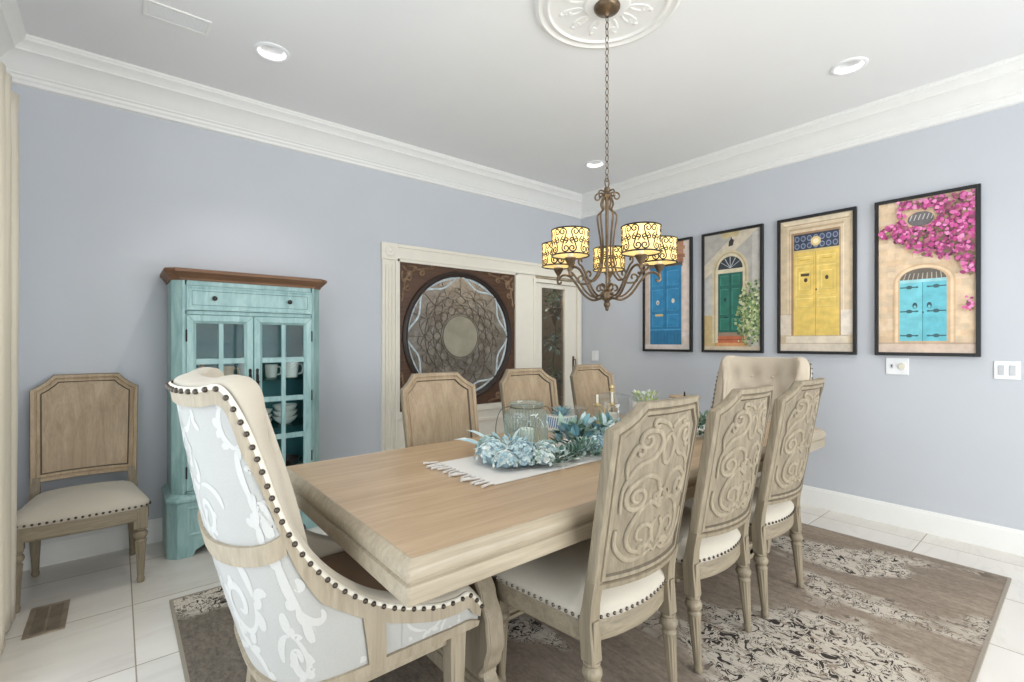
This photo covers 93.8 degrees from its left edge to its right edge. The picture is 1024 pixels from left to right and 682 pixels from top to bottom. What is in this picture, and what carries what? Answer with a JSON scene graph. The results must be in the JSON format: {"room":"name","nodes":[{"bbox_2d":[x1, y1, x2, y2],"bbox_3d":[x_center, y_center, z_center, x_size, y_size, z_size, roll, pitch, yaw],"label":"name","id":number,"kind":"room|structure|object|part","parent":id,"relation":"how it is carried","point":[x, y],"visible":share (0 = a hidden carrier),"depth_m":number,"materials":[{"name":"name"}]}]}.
{"room":"dining room","nodes":[
{"label":"dining room","id":0,"kind":"room"},
{"bbox_2d":[11,84,580,542],"bbox_3d":[-1.060,-0.195,5.046,6.135,3.050,1.200,0,0,-39],"label":"wall","id":1,"kind":"structure","parent":0,"point":[110,198],"depth_m":3.27,"materials":[{"name":"paint"}]},
{"bbox_2d":[22,517,161,570],"bbox_3d":[-2.050,1.252,3.444,2.339,0.155,0.016,0,0,-39],"label":"baseboard","id":2,"kind":"structure","parent":1,"relation":"attached to","point":[56,550],"depth_m":2.96,"materials":[{"name":"wood"}]},
{"bbox_2d":[0,34,581,218],"bbox_3d":[-1.006,-1.606,4.194,4.935,0.228,0.185,0,0,-39],"label":"trim","id":3,"kind":"structure","parent":1,"relation":"attached to","point":[35,62],"depth_m":3.45,"materials":[{"name":"paint"}]},
{"bbox_2d":[400,262,514,411],"bbox_3d":[-0.499,-0.045,4.737,1.379,1.379,0.070,0,0,-39],"label":"window panel","id":4,"kind":"object","parent":1,"relation":"attached to","point":[461,321],"visible":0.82,"depth_m":4.72,"materials":[{"name":"brown wood"}]},
{"bbox_3d":[-0.509,-0.055,4.743,1.181,1.181,0.001,0,0,-39],"label":"leaded glass","id":5,"kind":"part","parent":4,"relation":"part of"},
{"bbox_2d":[380,242,581,451],"bbox_3d":[-0.180,0.228,5.027,2.560,2.205,0.147,0,0,-39],"label":"trim","id":6,"kind":"structure","parent":1,"relation":"attached to","point":[390,253],"depth_m":4.26,"materials":[{"name":"wood"}]},
{"bbox_2d":[398,259,581,448],"bbox_3d":[-0.120,0.292,5.072,2.410,2.075,0.114,0,0,-39],"label":"trim","id":7,"kind":"structure","parent":1,"relation":"attached to","point":[524,284],"depth_m":5.18,"materials":[{"name":"wood"}]},
{"bbox_2d":[536,283,575,414],"bbox_3d":[0.514,0.328,5.564,0.665,1.985,0.101,0,0,-39],"label":"door","id":8,"kind":"structure","parent":1,"relation":"in","point":[568,292],"depth_m":5.67,"materials":[{"name":"white wood"}]},
{"bbox_2d":[0,504,1023,681],"bbox_3d":[1.012,1.380,2.607,6.235,0.100,7.800,0,0,-39],"label":"floor","id":9,"kind":"structure","parent":0,"point":[119,628],"depth_m":2.38,"materials":[{"name":"tile"}]},
{"bbox_2d":[21,599,69,639],"bbox_3d":[-2.232,1.327,2.301,0.144,0.006,0.320,0,0,-39],"label":"floor vent","id":10,"kind":"object","parent":9,"relation":"in","point":[45,619],"visible":1,"depth_m":2.29,"materials":[{"name":"brown metal"}]},
{"bbox_2d":[15,373,151,613],"bbox_3d":[-2.426,0.762,2.723,0.592,1.135,0.673,0,0,-39],"label":"dining chair","id":11,"kind":"object","parent":9,"relation":"on","point":[80,424],"visible":0.91,"depth_m":2.79,"materials":[{"name":"brown wood"}]},
{"bbox_3d":[-2.436,1.120,2.350,0.066,0.420,0.066,0,0,-39],"label":"leg","id":12,"kind":"part","parent":11,"relation":"part of","materials":[{"name":"brown wood"}]},
{"bbox_3d":[-2.693,1.050,2.705,0.066,0.560,0.076,0,0,-39],"label":"leg","id":13,"kind":"part","parent":11,"relation":"part of","materials":[{"name":"brown wood"}]},
{"bbox_2d":[17,480,149,528],"bbox_3d":[-2.384,0.864,2.668,0.570,0.107,0.513,0,0,-39],"label":"seat cushion","id":14,"kind":"object","parent":11,"relation":"on","point":[78,504],"depth_m":2.54,"materials":[{"name":"beige fabric"}]},
{"bbox_3d":[-2.384,0.949,2.668,0.563,0.073,0.507,0,0,-39],"label":"seat rail","id":15,"kind":"part","parent":11,"relation":"part of","materials":[{"name":"brown wood"}]},
{"bbox_3d":[-2.577,0.497,2.904,0.494,0.605,0.194,0,0,-39],"label":"frame","id":16,"kind":"part","parent":11,"relation":"part of","materials":[{"name":"brown wood"}]},
{"bbox_3d":[-2.384,0.902,2.668,0.585,0.013,0.528,0,0,-39],"label":"nailhead trim","id":17,"kind":"part","parent":11,"relation":"part of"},
{"bbox_3d":[-2.579,0.497,2.907,0.399,0.511,0.126,0,0,-39],"label":"panel","id":18,"kind":"part","parent":11,"relation":"part of","materials":[{"name":"brown wood"}]},
{"bbox_3d":[-2.359,1.050,2.979,0.066,0.560,0.076,0,0,-39],"label":"leg","id":19,"kind":"part","parent":11,"relation":"part of","materials":[{"name":"brown wood"}]},
{"bbox_3d":[-2.061,1.120,2.659,0.066,0.420,0.066,0,0,-39],"label":"leg","id":20,"kind":"part","parent":11,"relation":"part of","materials":[{"name":"brown wood"}]},
{"bbox_2d":[160,267,326,559],"bbox_3d":[-1.835,0.439,3.332,0.970,1.783,0.430,0,0,-39],"label":"china cabinet","id":21,"kind":"object","parent":9,"relation":"on","point":[215,319],"visible":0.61,"depth_m":3.21,"materials":[{"name":"teal wood"}]},
{"bbox_3d":[-1.866,1.113,3.062,0.350,0.185,0.009,0,0,-39],"label":"plinth panel","id":22,"kind":"part","parent":21,"relation":"part of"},
{"bbox_3d":[-1.875,0.378,3.086,0.372,1.095,0.026,0,0,-39],"label":"door","id":23,"kind":"part","parent":21,"relation":"part of","materials":[{"name":"teal wood"}]},
{"bbox_2d":[223,366,239,375],"bbox_3d":[-1.909,0.210,3.232,0.105,0.095,0.084,0,0,-7],"label":"mug","id":24,"kind":"object","parent":21,"relation":"on","point":[227,370],"visible":0.48,"depth_m":3.20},
{"bbox_2d":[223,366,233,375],"bbox_3d":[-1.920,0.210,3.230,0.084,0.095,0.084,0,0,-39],"label":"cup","id":25,"kind":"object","parent":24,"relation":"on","point":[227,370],"depth_m":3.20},
{"bbox_2d":[237,357,243,375],"bbox_3d":[-1.856,0.182,3.367,0.140,0.150,0.124,0,0,-2],"label":"jug","id":26,"kind":"object","parent":21,"relation":"on","point":[241,365],"visible":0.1,"depth_m":3.31,"materials":[{"name":"white ceramic"}]},
{"bbox_3d":[-1.836,-0.419,3.333,0.970,0.068,0.428,0,0,-39],"label":"cornice","id":27,"kind":"part","parent":21,"relation":"part of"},
{"bbox_3d":[-1.733,-0.276,3.208,0.744,0.152,0.035,0,0,-39],"label":"drawer","id":28,"kind":"part","parent":21,"relation":"part of","materials":[{"name":"teal wood"}]},
{"bbox_3d":[-1.695,0.265,3.195,0.020,0.178,0.039,0,0,-39],"label":"handle","id":29,"kind":"part","parent":21,"relation":"part of","materials":[{"name":"metal"}]},
{"bbox_2d":[265,364,280,377],"bbox_3d":[-1.727,0.210,3.459,0.105,0.095,0.084,0,0,-7],"label":"mug","id":30,"kind":"object","parent":21,"relation":"on","point":[270,369],"visible":0.96,"depth_m":3.43,"materials":[{"name":"white ceramic"}]},
{"bbox_3d":[-1.586,0.378,3.324,0.372,1.095,0.026,0,0,-39],"label":"door","id":31,"kind":"part","parent":21,"relation":"part of","materials":[{"name":"teal wood"}]},
{"bbox_2d":[272,414,297,423],"bbox_3d":[-1.644,0.560,3.470,0.170,0.055,0.170,0,0,-39],"label":"bowl","id":32,"kind":"object","parent":21,"relation":"on","point":[277,419],"visible":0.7,"depth_m":3.42,"materials":[{"name":"white ceramic"}]},
{"bbox_2d":[272,409,297,416],"bbox_3d":[-1.644,0.520,3.470,0.170,0.055,0.170,0,0,-39],"label":"bowl","id":33,"kind":"object","parent":32,"relation":"on","point":[288,413],"visible":0.56,"depth_m":3.42,"materials":[{"name":"white ceramic"}]},
{"bbox_2d":[272,403,297,411],"bbox_3d":[-1.644,0.480,3.470,0.170,0.055,0.170,0,0,-39],"label":"bowl","id":34,"kind":"object","parent":33,"relation":"on","point":[289,406],"visible":0.66,"depth_m":3.43,"materials":[{"name":"white ceramic"}]},
{"bbox_2d":[286,454,299,465],"bbox_3d":[-1.647,0.876,3.481,0.200,0.075,0.200,0,0,-39],"label":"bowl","id":35,"kind":"object","parent":21,"relation":"in","point":[291,459],"visible":0.35,"depth_m":3.49,"materials":[{"name":"ceramic"}]},
{"bbox_2d":[286,362,302,377],"bbox_3d":[-1.591,0.198,3.478,0.132,0.119,0.105,0,0,-7],"label":"mug","id":36,"kind":"object","parent":21,"relation":"on","point":[291,367],"visible":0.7,"depth_m":3.44,"materials":[{"name":"white ceramic"}]},
{"bbox_2d":[169,523,1011,681],"bbox_3d":[0.519,1.323,2.560,3.649,0.012,2.709,0,0,-39],"label":"area rug","id":37,"kind":"object","parent":9,"relation":"on","point":[865,610],"visible":0.5,"depth_m":2.18,"materials":[{"name":"carpet"}]},
{"bbox_2d":[165,367,483,681],"bbox_3d":[-0.649,0.702,1.667,0.904,1.231,0.705,0,0,-39],"label":"chair","id":38,"kind":"object","parent":37,"relation":"on","point":[302,609],"visible":0.88,"depth_m":1.32,"materials":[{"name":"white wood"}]},
{"bbox_3d":[-0.899,0.362,1.460,0.202,0.410,0.683,0,0,-39],"label":"panel","id":39,"kind":"part","parent":38,"relation":"part of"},
{"bbox_3d":[-0.872,0.557,1.484,0.158,0.103,0.699,0,0,-39],"label":"cross rail","id":40,"kind":"part","parent":38,"relation":"part of","materials":[{"name":"brown wood"}]},
{"bbox_3d":[-0.934,1.150,1.756,0.084,0.335,0.054,0,0,-39],"label":"leg","id":41,"kind":"part","parent":38,"relation":"part of","materials":[{"name":"brown wood"}]},
{"bbox_3d":[-0.779,0.749,1.560,0.366,0.412,0.691,0,0,-39],"label":"panel","id":42,"kind":"part","parent":38,"relation":"part of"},
{"bbox_2d":[320,551,387,590],"bbox_3d":[-0.563,0.908,1.738,0.515,0.148,0.519,0,0,-39],"label":"seat cushion","id":43,"kind":"object","parent":38,"relation":"on","point":[341,562],"depth_m":1.77,"materials":[{"name":"fabric"}]},
{"bbox_3d":[-0.591,0.971,1.715,0.680,0.037,0.684,0,0,-39],"label":"rail","id":44,"kind":"part","parent":38,"relation":"part of","materials":[{"name":"brown wood"}]},
{"bbox_3d":[-0.413,0.867,1.426,0.084,0.241,0.024,0,0,-39],"label":"arm post","id":45,"kind":"part","parent":38,"relation":"part of","materials":[{"name":"brown wood"}]},
{"bbox_3d":[-0.582,1.008,1.722,0.540,0.050,0.600,0,0,-39],"label":"seat rail","id":46,"kind":"part","parent":38,"relation":"part of","materials":[{"name":"brown wood"}]},
{"bbox_3d":[-0.243,0.914,1.569,0.255,0.090,0.004,0,0,-39],"label":"arm panel","id":47,"kind":"part","parent":38,"relation":"part of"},
{"bbox_3d":[-0.200,1.107,1.652,0.064,0.420,0.064,0,0,-39],"label":"leg","id":48,"kind":"part","parent":38,"relation":"part of","materials":[{"name":"brown wood"}]},
{"bbox_2d":[400,372,479,447],"bbox_3d":[-0.267,0.750,2.618,0.592,1.135,0.673,0,0,-39],"label":"dining chair","id":49,"kind":"object","parent":37,"relation":"on","point":[438,407],"visible":0.2,"depth_m":2.80,"materials":[{"name":"brown wood"}]},
{"bbox_3d":[-0.421,0.485,2.801,0.399,0.511,0.126,0,0,-39],"label":"panel","id":50,"kind":"part","parent":49,"relation":"part of","materials":[{"name":"brown wood"}]},
{"bbox_2d":[499,368,558,432],"bbox_3d":[0.272,0.750,3.080,0.592,1.135,0.673,0,0,-39],"label":"dining chair","id":51,"kind":"object","parent":37,"relation":"on","point":[535,386],"visible":0.25,"depth_m":3.27,"materials":[{"name":"brown wood"}]},
{"bbox_3d":[0.118,0.485,3.264,0.399,0.511,0.126,0,0,-39],"label":"panel","id":52,"kind":"part","parent":51,"relation":"part of","materials":[{"name":"brown wood"}]},
{"bbox_2d":[286,414,825,681],"bbox_3d":[0.482,0.935,2.592,2.931,0.766,1.224,0,0,-39],"label":"dining table","id":53,"kind":"object","parent":37,"relation":"on","point":[424,534],"visible":0.42,"depth_m":1.63,"materials":[{"name":"brown wood"}]},
{"bbox_2d":[546,404,576,432],"bbox_3d":[0.308,0.473,2.986,0.161,0.157,0.153,0,0,-39],"label":"succulent planter","id":54,"kind":"object","parent":53,"relation":"on","point":[551,419],"visible":0.59,"depth_m":2.96,"materials":[{"name":"ceramic"}]},
{"bbox_3d":[0.308,0.504,2.986,0.140,0.095,0.140,0,0,-39],"label":"pot","id":55,"kind":"part","parent":54,"relation":"part of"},
{"bbox_2d":[423,426,704,487],"bbox_3d":[0.603,0.545,2.684,2.267,0.013,0.463,0,0,-39],"label":"table runner","id":56,"kind":"object","parent":53,"relation":"on","point":[476,469],"visible":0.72,"depth_m":2.07,"materials":[{"name":"fabric"}]},
{"bbox_2d":[495,404,551,433],"bbox_3d":[0.070,0.423,2.398,0.222,0.250,0.218,0,0,34],"label":"lantern","id":57,"kind":"object","parent":56,"relation":"on","point":[517,404],"visible":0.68,"depth_m":2.38,"materials":[{"name":"glass"}]},
{"bbox_2d":[519,427,533,451],"bbox_3d":[0.072,0.484,2.397,0.076,0.118,0.076,0,0,-39],"label":"pillar candle","id":58,"kind":"object","parent":57,"relation":"in","point":[523,431],"visible":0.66,"depth_m":2.37,"materials":[{"name":"wax"}]},
{"bbox_2d":[453,409,621,467],"bbox_3d":[0.319,0.451,2.439,1.194,0.194,0.519,0,0,-30],"label":"floral centerpiece","id":59,"kind":"object","parent":56,"relation":"on","point":[493,451],"visible":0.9,"depth_m":2.21,"materials":[{"name":"blue plant"}]},
{"bbox_2d":[629,389,659,406],"bbox_3d":[0.829,0.420,2.977,0.181,0.256,0.196,0,0,-39],"label":"potted plant","id":60,"kind":"object","parent":56,"relation":"on","point":[644,396],"visible":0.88,"depth_m":2.95,"materials":[{"name":"green plant"}]},
{"bbox_2d":[668,391,700,398],"bbox_3d":[1.133,0.436,3.147,0.204,0.225,0.202,0,0,-39],"label":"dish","id":61,"kind":"object","parent":56,"relation":"on","point":[670,396],"visible":0.16,"depth_m":3.19,"materials":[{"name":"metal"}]},
{"bbox_3d":[1.133,0.452,3.147,0.204,0.192,0.202,0,0,-39],"label":"dish","id":62,"kind":"part","parent":61,"relation":"part of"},
{"bbox_2d":[696,410,707,435],"bbox_3d":[1.119,0.475,2.823,0.321,0.136,0.274,0,0,-39],"label":"bunch","id":63,"kind":"object","parent":56,"relation":"on","point":[702,418],"visible":0.11,"depth_m":2.77,"materials":[{"name":"green plant"}]},
{"bbox_2d":[593,402,615,415],"bbox_3d":[0.571,0.462,2.950,0.141,0.180,0.080,0,0,-25],"label":"candle holder","id":64,"kind":"object","parent":53,"relation":"on","point":[611,404],"visible":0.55,"depth_m":2.95,"materials":[{"name":"gold metal"}]},
{"bbox_2d":[595,385,625,394],"bbox_3d":[0.653,0.415,3.134,0.238,0.273,0.238,0,0,-39],"label":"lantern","id":65,"kind":"object","parent":53,"relation":"on","point":[611,387],"visible":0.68,"depth_m":3.12,"materials":[{"name":"glass"}]},
{"bbox_2d":[609,412,616,422],"bbox_3d":[0.653,0.499,3.134,0.072,0.090,0.072,0,0,-39],"label":"votive candle","id":66,"kind":"object","parent":65,"relation":"in","point":[613,414],"visible":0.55,"depth_m":3.10,"materials":[{"name":"wax"}]},
{"bbox_2d":[570,364,617,419],"bbox_3d":[0.807,0.750,3.689,0.592,1.135,0.673,0,0,-39],"label":"dining chair","id":67,"kind":"object","parent":37,"relation":"on","point":[586,380],"visible":0.27,"depth_m":3.88,"materials":[{"name":"brown wood"}]},
{"bbox_3d":[0.653,0.485,3.873,0.399,0.511,0.126,0,0,-39],"label":"panel","id":68,"kind":"part","parent":67,"relation":"part of","materials":[{"name":"brown wood"}]},
{"bbox_2d":[491,395,699,681],"bbox_3d":[0.324,0.750,1.787,0.592,1.135,0.673,0,0,-39],"label":"dining chair","id":69,"kind":"object","parent":37,"relation":"on","point":[604,585],"visible":0.88,"depth_m":1.58,"materials":[{"name":"brown wood"}]},
{"bbox_3d":[-0.041,1.107,1.850,0.066,0.420,0.066,0,0,-39],"label":"leg","id":70,"kind":"part","parent":69,"relation":"part of","materials":[{"name":"brown wood"}]},
{"bbox_3d":[0.281,0.936,1.842,0.563,0.073,0.507,0,0,-39],"label":"seat rail","id":71,"kind":"part","parent":69,"relation":"part of","materials":[{"name":"brown wood"}]},
{"bbox_3d":[0.281,0.889,1.842,0.585,0.013,0.528,0,0,-39],"label":"nailhead trim","id":72,"kind":"part","parent":69,"relation":"part of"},
{"bbox_2d":[494,538,664,619],"bbox_3d":[0.281,0.851,1.842,0.570,0.107,0.513,0,0,-39],"label":"seat cushion","id":73,"kind":"object","parent":69,"relation":"on","point":[554,582],"depth_m":1.67,"materials":[{"name":"beige fabric"}]},
{"bbox_3d":[0.257,1.038,1.530,0.066,0.560,0.076,0,0,-39],"label":"leg","id":74,"kind":"part","parent":69,"relation":"part of","materials":[{"name":"brown wood"}]},
{"bbox_3d":[0.475,0.485,1.605,0.494,0.605,0.194,0,0,-39],"label":"frame","id":75,"kind":"part","parent":69,"relation":"part of","materials":[{"name":"brown wood"}]},
{"bbox_3d":[0.483,0.485,1.595,0.399,0.511,0.126,0,0,-39],"label":"carved panel","id":76,"kind":"part","parent":69,"relation":"part of","materials":[{"name":"brown wood"}]},
{"bbox_3d":[0.591,1.038,1.805,0.066,0.560,0.076,0,0,-39],"label":"leg","id":77,"kind":"part","parent":69,"relation":"part of","materials":[{"name":"brown wood"}]},
{"bbox_2d":[675,385,773,673],"bbox_3d":[0.798,0.750,2.183,0.592,1.135,0.672,0,0,-39],"label":"dining chair","id":78,"kind":"object","parent":37,"relation":"on","point":[713,536],"visible":0.62,"depth_m":1.93,"materials":[{"name":"brown wood"}]},
{"bbox_3d":[0.731,1.038,1.927,0.066,0.560,0.076,0,0,-39],"label":"leg","id":79,"kind":"part","parent":78,"relation":"part of","materials":[{"name":"brown wood"}]},
{"bbox_3d":[0.755,0.936,2.239,0.563,0.073,0.507,0,0,-39],"label":"seat rail","id":80,"kind":"part","parent":78,"relation":"part of","materials":[{"name":"brown wood"}]},
{"bbox_2d":[676,505,740,562],"bbox_3d":[0.755,0.851,2.239,0.570,0.107,0.513,0,0,-39],"label":"seat cushion","id":81,"kind":"object","parent":78,"relation":"on","point":[711,549],"depth_m":2.01,"materials":[{"name":"beige fabric"}]},
{"bbox_3d":[0.756,0.889,2.238,0.585,0.013,0.528,0,0,-39],"label":"nailhead trim","id":82,"kind":"part","parent":78,"relation":"part of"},
{"bbox_3d":[0.949,0.485,2.002,0.494,0.605,0.194,0,0,-39],"label":"frame","id":83,"kind":"part","parent":78,"relation":"part of","materials":[{"name":"brown wood"}]},
{"bbox_3d":[0.958,0.485,1.992,0.399,0.511,0.126,0,0,-39],"label":"carved panel","id":84,"kind":"part","parent":78,"relation":"part of","materials":[{"name":"brown wood"}]},
{"bbox_3d":[1.065,1.038,2.201,0.066,0.560,0.076,0,0,-39],"label":"leg","id":85,"kind":"part","parent":78,"relation":"part of","materials":[{"name":"brown wood"}]},
{"bbox_2d":[675,378,824,617],"bbox_3d":[1.270,0.750,2.572,0.592,1.135,0.672,0,0,-39],"label":"dining chair","id":86,"kind":"object","parent":37,"relation":"on","point":[776,509],"visible":0.59,"depth_m":2.31,"materials":[{"name":"brown wood"}]},
{"bbox_2d":[684,487,793,526],"bbox_3d":[1.228,0.851,2.627,0.570,0.107,0.513,0,0,-39],"label":"seat cushion","id":87,"kind":"object","parent":86,"relation":"on","point":[776,514],"depth_m":2.39,"materials":[{"name":"beige fabric"}]},
{"bbox_3d":[1.204,1.038,2.316,0.066,0.560,0.076,0,0,-39],"label":"leg","id":88,"kind":"part","parent":86,"relation":"part of","materials":[{"name":"brown wood"}]},
{"bbox_3d":[1.228,0.936,2.627,0.563,0.073,0.507,0,0,-39],"label":"seat rail","id":89,"kind":"part","parent":86,"relation":"part of","materials":[{"name":"brown wood"}]},
{"bbox_3d":[1.228,0.889,2.627,0.585,0.013,0.528,0,0,-39],"label":"nailhead trim","id":90,"kind":"part","parent":86,"relation":"part of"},
{"bbox_3d":[1.422,0.485,2.391,0.494,0.605,0.194,0,0,-39],"label":"frame","id":91,"kind":"part","parent":86,"relation":"part of","materials":[{"name":"brown wood"}]},
{"bbox_3d":[1.430,0.485,2.381,0.399,0.511,0.126,0,0,-39],"label":"carved panel","id":92,"kind":"part","parent":86,"relation":"part of","materials":[{"name":"brown wood"}]},
{"bbox_3d":[1.537,1.038,2.590,0.066,0.560,0.076,0,0,-39],"label":"leg","id":93,"kind":"part","parent":86,"relation":"part of","materials":[{"name":"brown wood"}]},
{"bbox_2d":[711,355,812,553],"bbox_3d":[1.661,0.711,3.445,0.904,1.212,0.705,0,0,-39],"label":"chair","id":94,"kind":"object","parent":37,"relation":"on","point":[734,372],"visible":0.2,"depth_m":3.66,"materials":[{"name":"beige fabric"}]},
{"bbox_3d":[1.590,1.111,3.002,0.064,0.414,0.064,0,0,-39],"label":"leg","id":95,"kind":"part","parent":94,"relation":"part of","materials":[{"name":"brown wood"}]},
{"bbox_2d":[16,0,1023,193],"bbox_3d":[1.012,-1.820,2.607,6.235,0.200,7.800,0,0,-39],"label":"ceiling","id":96,"kind":"structure","parent":0,"point":[481,82],"depth_m":2.93,"materials":[{"name":"paint"}]},
{"bbox_2d":[143,0,211,36],"bbox_3d":[-1.771,-1.716,2.538,0.290,0.008,0.150,0,0,-39],"label":"ceiling vent","id":97,"kind":"object","parent":96,"relation":"in","point":[151,8],"visible":1,"depth_m":2.53,"materials":[{"name":"metal"}]},
{"bbox_2d":[253,42,289,61],"bbox_3d":[-1.423,-1.758,2.841,0.196,0.094,0.196,0,0,-39],"label":"recessed light","id":98,"kind":"object","parent":96,"relation":"in","point":[269,51],"visible":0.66,"depth_m":2.88,"materials":[{"name":"white plastic"}]},
{"bbox_2d":[542,279,561,396],"bbox_3d":[0.500,-0.470,5.810,0.384,2.500,0.364,0,0,-39],"label":"hanging plant","id":99,"kind":"object","parent":96,"relation":"hanging from","point":[554,312],"visible":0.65,"depth_m":5.77,"materials":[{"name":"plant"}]},
{"bbox_2d":[585,160,604,167],"bbox_3d":[0.801,-1.758,4.629,0.196,0.094,0.196,0,0,-39],"label":"recessed light","id":100,"kind":"object","parent":96,"relation":"in","point":[595,163],"visible":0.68,"depth_m":4.68,"materials":[{"name":"white plastic"}]},
{"bbox_2d":[535,0,680,48],"bbox_3d":[0.481,-1.708,2.424,0.732,0.024,0.732,0,0,-39],"label":"ceiling medallion","id":101,"kind":"object","parent":96,"relation":"attached to","point":[574,23],"visible":0.98,"depth_m":2.55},
{"bbox_2d":[542,0,677,310],"bbox_3d":[0.491,-0.926,2.400,0.698,1.540,0.672,0,0,-22],"label":"chandelier","id":102,"kind":"object","parent":101,"relation":"hanging from","point":[644,241],"visible":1,"depth_m":2.38,"materials":[{"name":"brown metal"}]},
{"bbox_3d":[0.249,-0.463,2.566,0.172,0.118,0.172,0,0,-39],"label":"lamp shade","id":103,"kind":"part","parent":102,"relation":"part of","materials":[{"name":"glass"}]},
{"bbox_3d":[0.274,-0.463,2.247,0.172,0.118,0.172,0,0,-39],"label":"lamp shade","id":104,"kind":"part","parent":102,"relation":"part of","materials":[{"name":"fabric"}]},
{"bbox_3d":[0.356,-0.486,2.500,0.275,0.554,0.012,0,0,32],"label":"arm","id":105,"kind":"part","parent":102,"relation":"part of","materials":[{"name":"brown metal"}]},
{"bbox_3d":[0.370,-0.486,2.329,0.275,0.554,0.012,0,0,-40],"label":"arm","id":106,"kind":"part","parent":102,"relation":"part of","materials":[{"name":"brown metal"}]},
{"bbox_3d":[0.480,-1.231,2.423,0.016,0.846,0.016,0,0,6],"label":"chain","id":107,"kind":"part","parent":102,"relation":"part of","materials":[{"name":"metal"}]},
{"bbox_3d":[0.481,-0.494,2.424,0.072,0.676,0.071,0,0,-39],"label":"stem","id":108,"kind":"part","parent":102,"relation":"part of","materials":[{"name":"brown metal"}]},
{"bbox_3d":[0.544,-0.463,2.688,0.172,0.118,0.172,0,0,-39],"label":"lamp shade","id":109,"kind":"part","parent":102,"relation":"part of","materials":[{"name":"glass"}]},
{"bbox_3d":[0.536,-0.486,2.289,0.088,0.554,0.263,0,0,-39],"label":"arm","id":110,"kind":"part","parent":102,"relation":"part of","materials":[{"name":"brown metal"}]},
{"bbox_3d":[0.626,-0.486,2.435,0.275,0.553,0.012,0,0,-4],"label":"arm","id":111,"kind":"part","parent":102,"relation":"part of","materials":[{"name":"brown metal"}]},
{"bbox_3d":[0.585,-0.463,2.172,0.172,0.118,0.172,0,0,-39],"label":"lamp shade","id":112,"kind":"part","parent":102,"relation":"part of","materials":[{"name":"fabric"}]},
{"bbox_3d":[0.752,-0.463,2.445,0.172,0.118,0.172,0,0,-39],"label":"lamp shade","id":113,"kind":"part","parent":102,"relation":"part of","materials":[{"name":"glass"}]},
{"bbox_2d":[830,57,867,75],"bbox_3d":[2.100,-1.758,2.985,0.196,0.094,0.196,0,0,-39],"label":"recessed light","id":114,"kind":"object","parent":96,"relation":"in","point":[851,65],"visible":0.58,"depth_m":3.03,"materials":[{"name":"white plastic"}]},
{"bbox_2d":[581,102,1023,530],"bbox_3d":[2.944,-0.195,3.355,0.100,3.050,6.500,0,0,-39],"label":"wall","id":115,"kind":"structure","parent":0,"point":[945,436],"depth_m":3.52,"materials":[{"name":"paint"}]},
{"bbox_2d":[592,351,597,360],"bbox_3d":[0.980,0.161,5.656,0.010,0.118,0.100,0,0,-39],"label":"wall switch","id":116,"kind":"object","parent":115,"relation":"attached to","point":[594,353],"visible":1,"depth_m":5.65,"materials":[{"name":"white plastic"}]},
{"bbox_2d":[643,236,692,351],"bbox_3d":[1.583,-0.467,4.903,0.030,1.128,0.565,0,0,-39],"label":"framed picture","id":117,"kind":"object","parent":115,"relation":"attached to","point":[667,303],"visible":0.77,"depth_m":4.86},
{"bbox_2d":[701,223,763,352],"bbox_3d":[2.008,-0.467,4.387,0.030,1.128,0.565,0,0,-39],"label":"framed picture","id":118,"kind":"object","parent":115,"relation":"attached to","point":[732,260],"visible":1,"depth_m":4.37},
{"bbox_2d":[581,54,1023,218],"bbox_3d":[2.802,-1.606,3.303,0.185,0.228,6.400,0,0,-39],"label":"trim","id":119,"kind":"structure","parent":115,"relation":"attached to","point":[997,85],"depth_m":3.65,"materials":[{"name":"paint"}]},
{"bbox_2d":[777,206,856,354],"bbox_3d":[2.442,-0.467,3.860,0.030,1.128,0.565,0,0,-39],"label":"framed picture","id":120,"kind":"object","parent":115,"relation":"attached to","point":[817,253],"visible":1,"depth_m":3.85},
{"bbox_2d":[886,358,908,374],"bbox_3d":[2.779,0.174,3.459,0.023,0.121,0.132,0,0,-39],"label":"dimmer switch","id":121,"kind":"object","parent":115,"relation":"attached to","point":[899,366],"visible":1,"depth_m":3.46,"materials":[{"name":"white plastic"}]},
{"bbox_3d":[2.796,0.174,3.434,0.017,0.044,0.044,0,0,-39],"label":"dimmer knob","id":122,"kind":"part","parent":121,"relation":"part of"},
{"bbox_2d":[800,485,1023,555],"bbox_3d":[2.873,1.252,3.350,0.016,0.155,6.384,0,0,-39],"label":"baseboard","id":123,"kind":"structure","parent":115,"relation":"attached to","point":[996,537],"depth_m":3.35,"materials":[{"name":"wood"}]},
{"bbox_2d":[874,183,980,356],"bbox_3d":[2.866,-0.467,3.330,0.048,1.128,0.565,0,0,-39],"label":"framed picture","id":124,"kind":"object","parent":115,"relation":"attached to","point":[927,246],"visible":1,"depth_m":3.32},
{"bbox_2d":[994,361,1020,379],"bbox_3d":[3.136,0.179,3.035,0.010,0.115,0.118,0,0,-39],"label":"light switch","id":125,"kind":"object","parent":115,"relation":"attached to","point":[1011,370],"visible":1,"depth_m":3.03,"materials":[{"name":"white plastic"}]},
{"bbox_3d":[-0.944,-0.195,0.156,0.100,3.050,6.500,0,0,-39],"label":"wall","id":126,"kind":"structure","parent":0,"visible":0},
{"bbox_2d":[0,0,25,56],"bbox_3d":[-0.866,-1.606,0.285,0.185,0.228,6.400,0,0,-39],"label":"trim","id":127,"kind":"structure","parent":126,"relation":"attached to","point":[12,30],"depth_m":2.53,"materials":[{"name":"paint"}]},
{"bbox_3d":[-1.383,-1.200,0.914,0.182,0.028,3.530,0,0,-39],"label":"curtain rod","id":128,"kind":"object","parent":126,"relation":"attached to","visible":0},
{"bbox_2d":[0,61,18,653],"bbox_3d":[-2.178,0.068,2.005,0.092,2.500,0.762,0,0,-39],"label":"curtain","id":129,"kind":"object","parent":128,"relation":"hanging from","point":[9,100],"visible":1,"depth_m":2.18,"materials":[{"name":"fabric"}]}
]}

